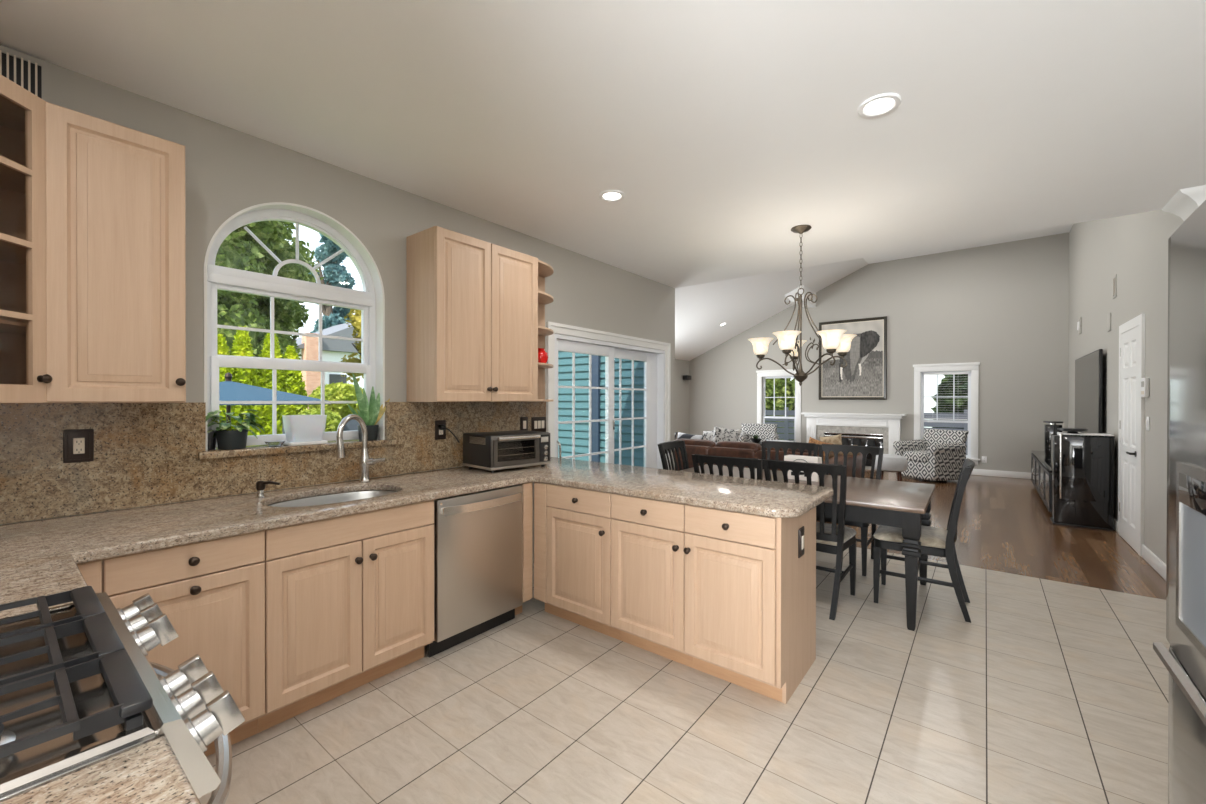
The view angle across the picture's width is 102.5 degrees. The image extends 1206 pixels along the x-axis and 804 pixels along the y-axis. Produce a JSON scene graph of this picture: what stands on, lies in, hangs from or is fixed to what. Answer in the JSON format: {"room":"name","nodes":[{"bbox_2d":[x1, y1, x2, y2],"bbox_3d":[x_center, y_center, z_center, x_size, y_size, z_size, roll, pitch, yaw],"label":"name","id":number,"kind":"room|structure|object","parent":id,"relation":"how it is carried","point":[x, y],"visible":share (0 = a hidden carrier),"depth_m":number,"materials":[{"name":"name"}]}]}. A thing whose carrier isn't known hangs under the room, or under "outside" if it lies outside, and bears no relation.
{"room":"kitchen","nodes":[
{"label":"kitchen","id":0,"kind":"room"},
{"bbox_2d":[0,45,674,562],"bbox_3d":[-1.019,-0.036,3.740,0.170,2.840,5.953,0,0,38],"label":"wall","id":1,"kind":"structure","parent":0,"point":[228,171],"depth_m":2.91,"materials":[{"name":"paint"}]},
{"bbox_2d":[0,45,50,102],"bbox_3d":[-2.411,-1.295,1.807,0.009,0.190,0.460,0,0,38],"label":"air vent","id":2,"kind":"object","parent":1,"relation":"in","point":[33,74],"visible":0.62,"depth_m":1.94,"materials":[{"name":"metal"}]},
{"bbox_2d":[0,74,52,402],"bbox_3d":[-2.241,-0.543,1.543,0.607,1.095,0.632,0,0,38],"label":"upper cabinet","id":3,"kind":"object","parent":1,"relation":"attached to","point":[24,378],"visible":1,"depth_m":1.74,"materials":[{"name":"brown wood"}]},
{"bbox_2d":[0,155,25,193],"bbox_3d":[-2.255,-0.835,1.538,0.559,0.012,0.578,0,0,38],"label":"shelf","id":4,"kind":"object","parent":3,"relation":"attached to","point":[11,181],"depth_m":1.81,"materials":[{"name":"beige wood"}]},
{"bbox_2d":[0,240,25,263],"bbox_3d":[-2.255,-0.555,1.540,0.559,0.012,0.578,0,0,38],"label":"shelf","id":5,"kind":"object","parent":3,"relation":"attached to","point":[11,251],"depth_m":1.77,"materials":[{"name":"beige wood"}]},
{"bbox_2d":[0,319,25,333],"bbox_3d":[-2.255,-0.275,1.541,0.559,0.012,0.578,0,0,38],"label":"shelf","id":6,"kind":"object","parent":3,"relation":"attached to","point":[6,327],"depth_m":1.75,"materials":[{"name":"beige wood"}]},
{"bbox_2d":[43,102,185,402],"bbox_3d":[-2.023,-0.545,2.003,0.380,1.095,0.399,0,0,38],"label":"upper cabinet","id":7,"kind":"object","parent":1,"relation":"attached to","point":[116,230],"visible":0.98,"depth_m":1.89,"materials":[{"name":"brown wood"}]},
{"bbox_2d":[0,402,545,523],"bbox_3d":[-1.591,0.237,2.854,0.032,0.472,3.491,0,0,38],"label":"backsplash","id":8,"kind":"structure","parent":1,"relation":"attached to","point":[146,454],"depth_m":2.25,"materials":[{"name":"stone"}]},
{"bbox_2d":[63,429,93,462],"bbox_3d":[-2.207,0.184,2.037,0.014,0.138,0.088,0,0,38],"label":"outlet","id":9,"kind":"object","parent":8,"relation":"attached to","point":[78,444],"visible":1,"depth_m":2.03,"materials":[{"name":"brown metal"}]},
{"bbox_2d":[73,438,84,453],"bbox_3d":[-2.204,0.184,2.034,0.004,0.066,0.033,0,0,38],"label":"receptacle","id":10,"kind":"object","parent":9,"relation":"attached to","point":[78,443],"depth_m":2.03,"materials":[{"name":"beige plastic"}]},
{"bbox_2d":[435,420,445,439],"bbox_3d":[-1.137,0.195,3.390,0.014,0.135,0.085,0,0,38],"label":"outlet","id":11,"kind":"object","parent":8,"relation":"attached to","point":[439,434],"visible":0.93,"depth_m":3.38,"materials":[{"name":"black plastic"}]},
{"bbox_2d":[531,417,545,431],"bbox_3d":[-0.547,0.193,4.137,0.014,0.130,0.168,0,0,38],"label":"light switch","id":12,"kind":"object","parent":8,"relation":"attached to","point":[537,423],"visible":0.89,"depth_m":4.13,"materials":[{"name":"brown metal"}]},
{"bbox_2d":[204,202,384,450],"bbox_3d":[-1.753,-0.432,2.801,0.169,1.358,0.916,0,0,38],"label":"window","id":13,"kind":"structure","parent":1,"relation":"in","point":[371,301],"depth_m":2.79,"materials":[{"name":"white paint"}]},
{"bbox_2d":[198,439,397,459],"bbox_3d":[-1.714,0.260,2.794,0.200,0.036,1.011,0,0,38],"label":"window ledge","id":14,"kind":"object","parent":1,"relation":"attached to","point":[331,445],"visible":0.84,"depth_m":2.64,"materials":[{"name":"stone"}]},
{"bbox_2d":[205,409,264,449],"bbox_3d":[-1.915,0.141,2.498,0.168,0.204,0.304,0,0,38],"label":"pothos","id":15,"kind":"object","parent":14,"relation":"on","point":[227,439],"visible":0.95,"depth_m":2.47,"materials":[{"name":"plant"}]},
{"bbox_2d":[215,429,248,449],"bbox_3d":[-1.925,0.194,2.511,0.138,0.098,0.138,0,0,38],"label":"pot","id":16,"kind":"object","parent":15,"relation":"attached to","point":[227,439],"depth_m":2.46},
{"bbox_2d":[282,415,327,445],"bbox_3d":[-1.711,0.159,2.778,0.141,0.165,0.200,0,0,38],"label":"planter box","id":17,"kind":"object","parent":14,"relation":"on","point":[299,429],"visible":0.9,"depth_m":2.73,"materials":[{"name":"ceramic"}]},
{"bbox_2d":[283,440,327,445],"bbox_3d":[-1.709,0.233,2.776,0.134,0.016,0.200,0,0,38],"label":"tray","id":18,"kind":"object","parent":17,"relation":"attached to","point":[290,442],"depth_m":2.72,"materials":[{"name":"white ceramic"}]},
{"bbox_2d":[347,373,389,440],"bbox_3d":[-1.483,0.031,3.066,0.248,0.420,0.122,0,0,-27],"label":"potted snake plant","id":19,"kind":"object","parent":14,"relation":"on","point":[371,412],"visible":0.8,"depth_m":3.03,"materials":[{"name":"green plant"}]},
{"bbox_2d":[406,226,537,401],"bbox_3d":[-0.888,-0.549,3.439,0.380,1.095,0.869,0,0,38],"label":"upper cabinet","id":20,"kind":"object","parent":1,"relation":"attached to","point":[472,303],"visible":1,"depth_m":3.19,"materials":[{"name":"brown wood"}]},
{"bbox_2d":[536,260,553,401],"bbox_3d":[-0.512,-0.551,3.955,0.328,1.095,0.405,0,0,38],"label":"corner shelf","id":21,"kind":"object","parent":1,"relation":"attached to","point":[544,269],"visible":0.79,"depth_m":4.14,"materials":[{"name":"brown wood"}]},
{"bbox_2d":[546,321,670,468],"bbox_3d":[0.096,0.336,5.117,0.209,2.088,2.094,0,0,38],"label":"door","id":22,"kind":"structure","parent":1,"relation":"in","point":[657,363],"depth_m":5.05,"materials":[{"name":"white paint"}]},
{"bbox_2d":[0,0,1205,287],"bbox_3d":[0.110,-1.456,1.505,4.562,0.120,8.053,0,0,38],"label":"ceiling","id":23,"kind":"structure","parent":0,"point":[724,128],"depth_m":2.27,"materials":[{"name":"paint"}]},
{"bbox_2d":[599,190,624,201],"bbox_3d":[0.061,-1.399,3.287,0.180,0.011,0.180,0,0,38],"label":"recessed light","id":24,"kind":"object","parent":23,"relation":"in","point":[608,195],"visible":1,"depth_m":3.28,"materials":[{"name":"white glass"}]},
{"bbox_2d":[748,225,856,385],"bbox_3d":[1.600,-0.766,3.874,0.755,1.275,0.777,0,0,-24],"label":"chandelier","id":25,"kind":"object","parent":23,"relation":"hanging from","point":[833,341],"visible":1,"depth_m":3.85,"materials":[{"name":"brown metal"}]},
{"bbox_2d":[857,93,900,117],"bbox_3d":[1.299,-1.393,2.277,0.180,0.011,0.180,0,0,38],"label":"recessed light","id":26,"kind":"object","parent":23,"relation":"in","point":[882,104],"visible":1,"depth_m":2.27,"materials":[{"name":"white glass"}]},
{"bbox_2d":[675,359,688,439],"bbox_3d":[0.341,-0.017,10.473,0.150,2.750,6.297,0,0,38],"label":"wall","id":27,"kind":"structure","parent":0,"point":[681,366],"depth_m":12.49,"materials":[{"name":"paint"}]},
{"bbox_2d":[198,547,1169,803],"bbox_3d":[0.056,1.444,1.453,4.562,0.100,7.890,0,0,38],"label":"floor","id":28,"kind":"structure","parent":0,"point":[1052,692],"depth_m":2.15,"materials":[{"name":"tile"}]},
{"bbox_2d":[77,560,101,592],"bbox_3d":[-1.942,0.954,1.742,0.621,0.874,0.137,0,0,38],"label":"base cabinet","id":29,"kind":"object","parent":28,"relation":"on","point":[91,572],"visible":0.05,"depth_m":1.58,"materials":[{"name":"brown wood"}]},
{"bbox_2d":[0,586,244,803],"bbox_3d":[-1.094,0.877,0.752,0.765,0.878,0.787,0,0,38],"label":"gas range","id":30,"kind":"object","parent":28,"relation":"on","point":[80,689],"visible":0.97,"depth_m":0.79,"materials":[{"name":"metal"}]},
{"bbox_2d":[149,661,231,803],"bbox_3d":[-0.899,0.891,1.000,0.754,0.568,0.156,0,0,38],"label":"oven","id":31,"kind":"object","parent":30,"relation":"in","point":[223,749],"depth_m":0.87,"materials":[{"name":"metal"}]},
{"bbox_2d":[102,530,264,756],"bbox_3d":[-1.744,0.953,1.968,0.652,0.874,0.461,0,0,38],"label":"base cabinet","id":32,"kind":"object","parent":28,"relation":"on","point":[211,592],"visible":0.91,"depth_m":1.84,"materials":[{"name":"brown wood"}]},
{"bbox_2d":[258,500,433,732],"bbox_3d":[-1.362,0.952,2.451,0.652,0.874,0.769,0,0,38],"label":"base cabinet","id":33,"kind":"object","parent":28,"relation":"on","point":[349,599],"visible":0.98,"depth_m":2.22,"materials":[{"name":"brown wood"}]},
{"bbox_2d":[427,484,521,657],"bbox_3d":[-0.905,0.952,2.981,0.651,0.866,0.608,0,0,38],"label":"dishwasher","id":34,"kind":"object","parent":28,"relation":"on","point":[478,535],"visible":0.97,"depth_m":2.77,"materials":[{"name":"silver metal"}]},
{"bbox_2d":[515,482,532,614],"bbox_3d":[-0.525,0.950,3.132,0.121,0.874,0.082,0,0,38],"label":"base cabinet","id":35,"kind":"object","parent":28,"relation":"on","point":[527,488],"visible":0.48,"depth_m":3.09,"materials":[{"name":"brown wood"}]},
{"bbox_2d":[534,482,556,615],"bbox_3d":[-0.228,0.950,3.313,0.112,0.874,0.571,0,0,38],"label":"base cabinet","id":36,"kind":"object","parent":28,"relation":"on","point":[540,489],"visible":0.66,"depth_m":3.09,"materials":[{"name":"brown wood"}]},
{"bbox_2d":[546,484,620,639],"bbox_3d":[0.014,0.951,3.115,0.511,0.874,0.622,0,0,38],"label":"base cabinet","id":37,"kind":"object","parent":28,"relation":"on","point":[578,519],"visible":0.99,"depth_m":2.88,"materials":[{"name":"brown wood"}]},
{"bbox_2d":[611,493,692,667],"bbox_3d":[0.399,0.952,2.811,0.467,0.874,0.622,0,0,38],"label":"base cabinet","id":38,"kind":"object","parent":28,"relation":"on","point":[648,535],"visible":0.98,"depth_m":2.58,"materials":[{"name":"brown wood"}]},
{"bbox_2d":[658,440,688,470],"bbox_3d":[0.874,0.886,4.624,0.565,0.992,0.531,0,0,34],"label":"dining chair","id":39,"kind":"object","parent":28,"relation":"on","point":[665,447],"visible":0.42,"depth_m":4.77,"materials":[{"name":"black paint"}]},
{"bbox_2d":[692,454,762,479],"bbox_3d":[1.038,0.890,3.731,0.531,0.992,0.565,0,0,36],"label":"dining chair","id":40,"kind":"object","parent":28,"relation":"on","point":[752,463],"visible":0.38,"depth_m":3.50,"materials":[{"name":"black paint"}]},
{"bbox_2d":[683,504,815,703],"bbox_3d":[0.770,0.954,2.518,0.478,0.874,0.624,0,0,38],"label":"base cabinet","id":41,"kind":"object","parent":28,"relation":"on","point":[750,599],"visible":0.99,"depth_m":2.30,"materials":[{"name":"brown wood"}]},
{"bbox_2d":[762,441,818,470],"bbox_3d":[1.673,0.888,4.522,0.531,0.992,0.565,0,0,36],"label":"dining chair","id":42,"kind":"object","parent":28,"relation":"on","point":[777,445],"visible":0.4,"depth_m":4.73,"materials":[{"name":"black paint"}]},
{"bbox_2d":[680,464,935,630],"bbox_3d":[1.464,1.006,3.848,1.895,0.760,1.053,0,0,37],"label":"dining table","id":43,"kind":"object","parent":28,"relation":"on","point":[906,506],"visible":0.49,"depth_m":3.12,"materials":[{"name":"brown wood"}]},
{"bbox_2d":[784,455,821,481],"bbox_3d":[1.615,0.533,3.917,0.270,0.185,0.106,0,0,41],"label":"shopping bag","id":44,"kind":"object","parent":43,"relation":"on","point":[795,458],"visible":0.41,"depth_m":3.88,"materials":[{"name":"white paper"}]},
{"bbox_2d":[763,459,856,619],"bbox_3d":[1.476,0.892,3.404,0.531,0.992,0.565,0,0,38],"label":"dining chair","id":45,"kind":"object","parent":28,"relation":"on","point":[832,538],"visible":0.63,"depth_m":3.18,"materials":[{"name":"black wood"}]},
{"bbox_2d":[816,444,883,575],"bbox_3d":[2.089,0.889,4.194,0.531,0.992,0.565,0,0,38],"label":"dining chair","id":46,"kind":"object","parent":28,"relation":"on","point":[855,449],"visible":0.46,"depth_m":4.24,"materials":[{"name":"black paint"}]},
{"bbox_2d":[873,458,974,622],"bbox_3d":[2.226,0.893,3.359,0.565,0.992,0.531,0,0,36],"label":"dining chair","id":47,"kind":"object","parent":28,"relation":"on","point":[939,542],"visible":0.91,"depth_m":3.26,"materials":[{"name":"black paint"}]},
{"bbox_2d":[1153,200,1205,803],"bbox_3d":[1.358,0.511,0.526,0.860,1.776,0.915,0,0,38],"label":"refrigerator","id":48,"kind":"object","parent":28,"relation":"on","point":[1185,660],"visible":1,"depth_m":0.98,"materials":[{"name":"metal"}]},
{"bbox_3d":[-0.685,0.961,0.362,0.334,0.874,0.632,0,0,38],"label":"base cabinet","id":49,"kind":"object","parent":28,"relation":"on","visible":0},
{"bbox_2d":[0,733,200,803],"bbox_3d":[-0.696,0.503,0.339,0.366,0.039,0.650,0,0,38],"label":"countertop","id":50,"kind":"structure","parent":49,"relation":"on","point":[151,772],"depth_m":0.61,"materials":[{"name":"stone"}]},
{"bbox_2d":[675,224,1072,360],"bbox_3d":[3.268,-2.040,8.223,7.520,2.078,6.187,0,0,38],"label":"ceiling","id":51,"kind":"structure","parent":0,"point":[743,303],"depth_m":9.80,"materials":[{"name":"paint"}]},
{"bbox_2d":[689,233,1068,472],"bbox_3d":[5.173,-0.937,10.638,7.520,4.600,0.160,0,0,38],"label":"wall","id":52,"kind":"structure","parent":0,"point":[1003,307],"depth_m":9.30,"materials":[{"name":"paint"}]},
{"bbox_2d":[756,369,800,441],"bbox_3d":[4.139,0.206,11.385,1.080,1.925,0.165,0,0,38],"label":"window","id":53,"kind":"structure","parent":52,"relation":"in","point":[761,373],"depth_m":11.37,"materials":[{"name":"white paint"}]},
{"bbox_2d":[784,285,815,307],"bbox_3d":[4.326,-2.319,10.595,0.395,0.378,0.949,0,0,38],"label":"trim","id":54,"kind":"structure","parent":52,"relation":"attached to","point":[810,304],"depth_m":10.28,"materials":[{"name":"paint"}]},
{"bbox_2d":[819,316,886,399],"bbox_3d":[5.331,-0.908,10.380,1.320,1.720,0.045,0,0,38],"label":"framed picture","id":55,"kind":"object","parent":52,"relation":"attached to","point":[864,377],"visible":0.81,"depth_m":10.31,"materials":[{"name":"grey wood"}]},
{"bbox_2d":[913,362,979,464],"bbox_3d":[6.650,0.217,9.401,1.080,1.925,0.165,0,0,38],"label":"window","id":56,"kind":"structure","parent":52,"relation":"in","point":[972,369],"depth_m":9.31,"materials":[{"name":"white paint"}]},
{"bbox_2d":[971,469,1030,478],"bbox_3d":[7.063,1.314,9.039,2.324,0.115,0.016,0,0,38],"label":"baseboard","id":57,"kind":"structure","parent":52,"relation":"attached to","point":[1010,474],"depth_m":8.85,"materials":[{"name":"white paint"}]},
{"bbox_2d":[816,469,1165,599],"bbox_3d":[3.219,1.422,8.098,7.320,0.098,6.460,0,0,38],"label":"floor","id":58,"kind":"structure","parent":0,"point":[1004,525],"depth_m":4.81,"materials":[{"name":"brown wood"}]},
{"bbox_2d":[739,423,778,441],"bbox_3d":[3.390,0.926,10.558,0.840,0.870,0.835,0,0,20],"label":"armchair","id":59,"kind":"object","parent":58,"relation":"on","point":[764,431],"visible":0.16,"depth_m":10.76,"materials":[{"name":"fabric"}]},
{"bbox_2d":[675,439,862,477],"bbox_3d":[2.251,0.978,7.911,3.270,0.785,2.012,0,0,38],"label":"sofa","id":60,"kind":"object","parent":58,"relation":"on","point":[693,446],"visible":0.2,"depth_m":7.05,"materials":[{"name":"brown leather"}]},
{"bbox_2d":[675,439,715,446],"bbox_3d":[1.433,0.769,7.621,0.725,0.365,0.200,0,0,38],"label":"cushion","id":61,"kind":"object","parent":60,"relation":"on","point":[700,442],"depth_m":7.47,"materials":[{"name":"brown leather"}]},
{"bbox_2d":[713,426,741,442],"bbox_3d":[1.924,0.643,7.610,0.489,0.532,0.195,0,0,26],"label":"throw pillow","id":62,"kind":"object","parent":60,"relation":"on","point":[720,434],"visible":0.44,"depth_m":7.57,"materials":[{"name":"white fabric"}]},
{"bbox_2d":[715,441,761,450],"bbox_3d":[2.002,0.771,7.172,0.705,0.365,0.200,0,0,38],"label":"cushion","id":63,"kind":"object","parent":60,"relation":"on","point":[731,444],"depth_m":7.07,"materials":[{"name":"brown leather"}]},
{"bbox_2d":[761,447,818,455],"bbox_3d":[2.600,0.774,6.699,0.800,0.365,0.200,0,0,38],"label":"cushion","id":64,"kind":"object","parent":60,"relation":"on","point":[781,449],"depth_m":6.60,"materials":[{"name":"brown leather"}]},
{"bbox_2d":[801,412,906,469],"bbox_3d":[5.197,0.802,10.203,2.000,1.125,0.500,0,0,38],"label":"fireplace","id":65,"kind":"object","parent":58,"relation":"on","point":[860,429],"visible":0.64,"depth_m":10.20,"materials":[{"name":"white paint"}]},
{"bbox_2d":[801,412,906,415],"bbox_3d":[5.291,0.260,10.318,2.000,0.040,0.200,0,0,38],"label":"mantel shelf","id":66,"kind":"object","parent":65,"relation":"attached to","point":[805,413],"depth_m":10.28,"materials":[{"name":"white paint"}]},
{"bbox_2d":[875,454,907,480],"bbox_3d":[4.699,1.117,7.922,0.500,0.517,0.500,0,0,38],"label":"ottoman","id":67,"kind":"object","parent":58,"relation":"on","point":[890,462],"visible":0.73,"depth_m":7.73,"materials":[{"name":"white fabric"}]},
{"bbox_2d":[875,454,907,471],"bbox_3d":[4.699,0.986,7.921,0.500,0.255,0.500,0,0,38],"label":"cushion","id":68,"kind":"object","parent":67,"relation":"on","point":[890,462],"depth_m":7.72,"materials":[{"name":"white fabric"}]},
{"bbox_2d":[893,429,968,480],"bbox_3d":[5.824,0.937,8.595,0.835,0.870,0.840,0,0,-18],"label":"armchair","id":69,"kind":"object","parent":58,"relation":"on","point":[940,455],"visible":0.91,"depth_m":8.33,"materials":[{"name":"fabric"}]},
{"bbox_2d":[903,450,928,461],"bbox_3d":[5.745,0.962,8.570,0.670,0.180,0.520,0,0,-18],"label":"seat cushion","id":70,"kind":"object","parent":69,"relation":"on","point":[911,455],"depth_m":8.45,"materials":[{"name":"fabric"}]},
{"bbox_2d":[1031,450,1050,512],"bbox_3d":[6.394,1.094,6.748,0.536,0.572,2.924,0,0,38],"label":"stand","id":71,"kind":"object","parent":58,"relation":"on","point":[1040,469],"visible":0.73,"depth_m":6.56,"materials":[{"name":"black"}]},
{"bbox_2d":[1043,421,1062,461],"bbox_3d":[6.124,0.534,6.584,0.204,0.548,0.245,0,0,38],"label":"tower speaker","id":72,"kind":"object","parent":71,"relation":"on","point":[1051,428],"visible":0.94,"depth_m":6.55},
{"bbox_2d":[1050,432,1114,530],"bbox_3d":[5.385,0.869,5.454,0.485,1.030,0.351,0,0,38],"label":"media cabinet","id":73,"kind":"object","parent":58,"relation":"on","point":[1082,464],"visible":1,"depth_m":5.32,"materials":[{"name":"black metal"}]},
{"bbox_2d":[1068,210,1183,563],"bbox_3d":[6.167,-0.916,5.704,0.360,4.600,6.650,0,0,38],"label":"wall","id":74,"kind":"structure","parent":0,"point":[1133,247],"depth_m":4.83,"materials":[{"name":"paint"}]},
{"bbox_2d":[1075,349,1102,433],"bbox_3d":[6.498,-0.099,6.471,0.066,1.060,1.960,0,0,38],"label":"television","id":75,"kind":"object","parent":74,"relation":"attached to","point":[1088,368],"visible":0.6,"depth_m":6.23,"materials":[{"name":"black plastic"}]},
{"bbox_2d":[1118,313,1144,556],"bbox_3d":[5.107,0.297,4.716,0.071,2.180,0.940,0,0,38],"label":"door","id":76,"kind":"structure","parent":74,"relation":"in","point":[1131,419],"depth_m":4.61,"materials":[{"name":"white paint"}]},
{"bbox_2d":[1142,544,1165,580],"bbox_3d":[4.393,1.332,3.774,0.016,0.115,1.410,0,0,38],"label":"baseboard","id":77,"kind":"structure","parent":74,"relation":"attached to","point":[1157,564],"depth_m":4.00,"materials":[{"name":"white paint"}]},
{"bbox_2d":[1161,185,1205,220],"bbox_3d":[4.057,-1.343,3.249,0.330,0.110,0.423,0,0,38],"label":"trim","id":78,"kind":"structure","parent":74,"relation":"attached to","point":[1184,202],"depth_m":3.26,"materials":[{"name":"white paint"}]},
{"bbox_3d":[-0.427,-0.729,7.121,3.097,5.000,0.150,0,0,38],"label":"wall","id":79,"kind":"structure","parent":0,"visible":0},
{"bbox_2d":[558,351,643,466],"bbox_3d":[-0.485,-1.130,7.051,3.090,3.922,0.029,0,0,38],"label":"siding","id":80,"kind":"object","parent":79,"relation":"attached to","point":[564,358],"visible":0.13,"depth_m":6.68,"materials":[{"name":"teal wood"}]},
{"bbox_2d":[591,355,599,461],"bbox_3d":[-0.106,-1.047,6.700,0.140,3.760,0.049,0,0,38],"label":"board","id":81,"kind":"object","parent":80,"relation":"attached to","point":[595,360],"visible":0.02,"depth_m":6.67,"materials":[{"name":"wood"}]},
{"label":"outside","id":82,"kind":"structure","parent":0,"visible":0},
{"bbox_3d":[-14.937,1.854,22.423,44.810,0.120,75.000,0,0,38],"label":"ground","id":83,"kind":"structure","parent":82,"visible":0},
{"bbox_2d":[217,334,239,429],"bbox_3d":[-8.289,0.211,10.501,1.238,3.372,1.208,0,0,38],"label":"arborvitae","id":84,"kind":"object","parent":83,"relation":"on","point":[222,348],"visible":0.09,"depth_m":10.41,"materials":[{"name":"green plant"}]},
{"bbox_2d":[230,325,264,445],"bbox_3d":[-8.064,0.090,10.829,1.233,3.624,1.216,0,0,-27],"label":"arborvitae","id":85,"kind":"object","parent":83,"relation":"on","point":[241,346],"visible":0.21,"depth_m":10.70,"materials":[{"name":"green plant"}]},
{"bbox_2d":[215,221,323,357],"bbox_3d":[-12.617,-3.762,14.336,7.565,11.195,6.984,0,0,5],"label":"maple tree","id":86,"kind":"object","parent":83,"relation":"on","point":[239,249],"visible":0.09,"depth_m":13.51,"materials":[{"name":"green plant"}]},
{"bbox_2d":[232,239,313,359],"bbox_3d":[-13.861,-2.615,19.631,3.762,8.855,3.900,0,0,-42],"label":"maple tree","id":87,"kind":"object","parent":83,"relation":"on","point":[288,314],"visible":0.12,"depth_m":18.94,"materials":[{"name":"green plant"}]},
{"bbox_2d":[219,372,326,424],"bbox_3d":[-4.745,0.748,6.131,2.257,2.245,2.257,0,0,-29],"label":"patio umbrella","id":88,"kind":"object","parent":83,"relation":"on","point":[229,390],"visible":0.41,"depth_m":5.81,"materials":[{"name":"blue fabric"}]},
{"bbox_2d":[257,333,289,434],"bbox_3d":[-7.681,0.115,11.269,1.252,3.568,1.212,0,0,38],"label":"arborvitae","id":89,"kind":"object","parent":83,"relation":"on","point":[265,374],"visible":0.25,"depth_m":11.08,"materials":[{"name":"green plant"}]},
{"bbox_2d":[280,345,307,414],"bbox_3d":[-7.446,0.265,11.569,1.226,3.272,1.195,0,0,38],"label":"arborvitae","id":90,"kind":"object","parent":83,"relation":"on","point":[294,384],"visible":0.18,"depth_m":11.45,"materials":[{"name":"green plant"}]},
{"bbox_2d":[282,418,359,439],"bbox_3d":[-5.961,1.115,12.013,1.000,1.460,3.200,0,0,38],"label":"wall","id":91,"kind":"structure","parent":83,"relation":"on","point":[351,425],"depth_m":11.29,"materials":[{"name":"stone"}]},
{"bbox_2d":[294,407,341,431],"bbox_3d":[-6.438,0.476,10.936,1.366,0.746,0.986,0,0,38],"label":"bush","id":92,"kind":"object","parent":91,"relation":"on","point":[333,420],"visible":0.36,"depth_m":10.68,"materials":[{"name":"green plant"}]},
{"bbox_2d":[308,382,362,417],"bbox_3d":[-6.402,-0.028,11.769,1.685,0.946,1.430,0,0,38],"label":"bush","id":93,"kind":"object","parent":91,"relation":"on","point":[334,391],"visible":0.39,"depth_m":11.29,"materials":[{"name":"green plant"}]},
{"bbox_2d":[296,323,363,408],"bbox_3d":[-15.320,-1.688,30.394,6.900,6.900,9.750,0,0,38],"label":"house","id":94,"kind":"structure","parent":83,"relation":"on","point":[333,350],"depth_m":26.26,"materials":[{"name":"white"}]},
{"bbox_2d":[308,233,355,332],"bbox_3d":[-19.558,-5.332,34.940,3.662,14.162,3.461,0,0,26],"label":"spruce tree","id":95,"kind":"object","parent":83,"relation":"on","point":[334,274],"visible":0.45,"depth_m":34.34,"materials":[{"name":"blue plant"}]},
{"bbox_2d":[340,309,363,382],"bbox_3d":[-8.351,-0.961,17.612,2.830,5.571,2.831,0,0,-11],"label":"tree","id":96,"kind":"object","parent":83,"relation":"on","point":[356,319],"visible":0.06,"depth_m":17.27,"materials":[{"name":"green plant"}]},
{"bbox_2d":[765,378,792,439],"bbox_3d":[5.578,-0.276,15.288,1.464,4.417,1.479,0,0,38],"label":"arborvitae","id":97,"kind":"object","parent":83,"relation":"on","point":[779,382],"visible":0.12,"depth_m":14.98,"materials":[{"name":"green plant"}]},
{"bbox_2d":[765,407,794,440],"bbox_3d":[3.972,0.994,14.984,6.800,1.700,0.060,0,0,38],"label":"fence","id":98,"kind":"object","parent":83,"relation":"on","point":[789,413],"visible":0.06,"depth_m":13.95,"materials":[{"name":"grey wood"}]},
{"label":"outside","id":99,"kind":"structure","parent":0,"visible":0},
{"bbox_3d":[27.149,1.930,15.196,30.190,0.121,34.150,0,0,38],"label":"ground","id":100,"kind":"structure","parent":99,"visible":0},
{"bbox_2d":[924,375,944,427],"bbox_3d":[13.436,-1.857,17.832,7.800,7.400,5.600,0,0,38],"label":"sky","id":101,"kind":"structure","parent":100,"relation":"on","point":[930,389],"depth_m":16.46,"materials":[{"name":"white"}]},
{"bbox_2d":[924,409,967,454],"bbox_3d":[8.811,1.019,10.140,5.800,1.700,0.060,0,0,38],"label":"fence","id":102,"kind":"object","parent":100,"relation":"on","point":[941,416],"visible":0.02,"depth_m":10.94,"materials":[{"name":"grey wood"}]},
{"bbox_2d":[931,374,967,428],"bbox_3d":[9.552,0.268,11.610,2.813,3.402,2.332,0,0,38],"label":"evergreen","id":103,"kind":"object","parent":100,"relation":"on","point":[960,387],"visible":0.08,"depth_m":11.76,"materials":[{"name":"green plant"}]},
{"bbox_3d":[-1.654,0.957,1.128,0.569,0.874,0.632,0,0,38],"label":"base cabinet","id":104,"kind":"object","parent":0,"visible":0},
{"bbox_2d":[0,457,832,618],"bbox_3d":[-0.662,0.496,2.108,2.352,0.039,3.468,0,0,38],"label":"countertop","id":105,"kind":"structure","parent":104,"relation":"on","point":[38,558],"depth_m":2.18,"materials":[{"name":"stone"}]},
{"bbox_2d":[255,481,279,497],"bbox_3d":[-1.669,0.433,2.401,0.116,0.083,0.048,0,0,9],"label":"soap dispenser","id":106,"kind":"object","parent":105,"relation":"on","point":[260,485],"visible":1,"depth_m":2.40,"materials":[{"name":"silver metal"}]},
{"bbox_2d":[268,490,394,506],"bbox_3d":[-1.369,0.602,2.498,0.466,0.177,0.668,0,0,38],"label":"sink","id":107,"kind":"object","parent":105,"relation":"in","point":[341,497],"visible":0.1,"depth_m":2.67,"materials":[{"name":"metal"}]},
{"bbox_2d":[336,414,385,482],"bbox_3d":[-1.379,0.271,2.763,0.154,0.404,0.255,0,0,7],"label":"faucet","id":108,"kind":"object","parent":105,"relation":"on","point":[365,461],"visible":1,"depth_m":2.84,"materials":[{"name":"silver metal"}]},
{"bbox_2d":[463,430,550,472],"bbox_3d":[-0.673,0.346,3.474,0.422,0.250,0.513,0,0,44],"label":"toaster oven","id":109,"kind":"object","parent":105,"relation":"on","point":[496,450],"visible":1,"depth_m":3.33,"materials":[{"name":"silver metal"}]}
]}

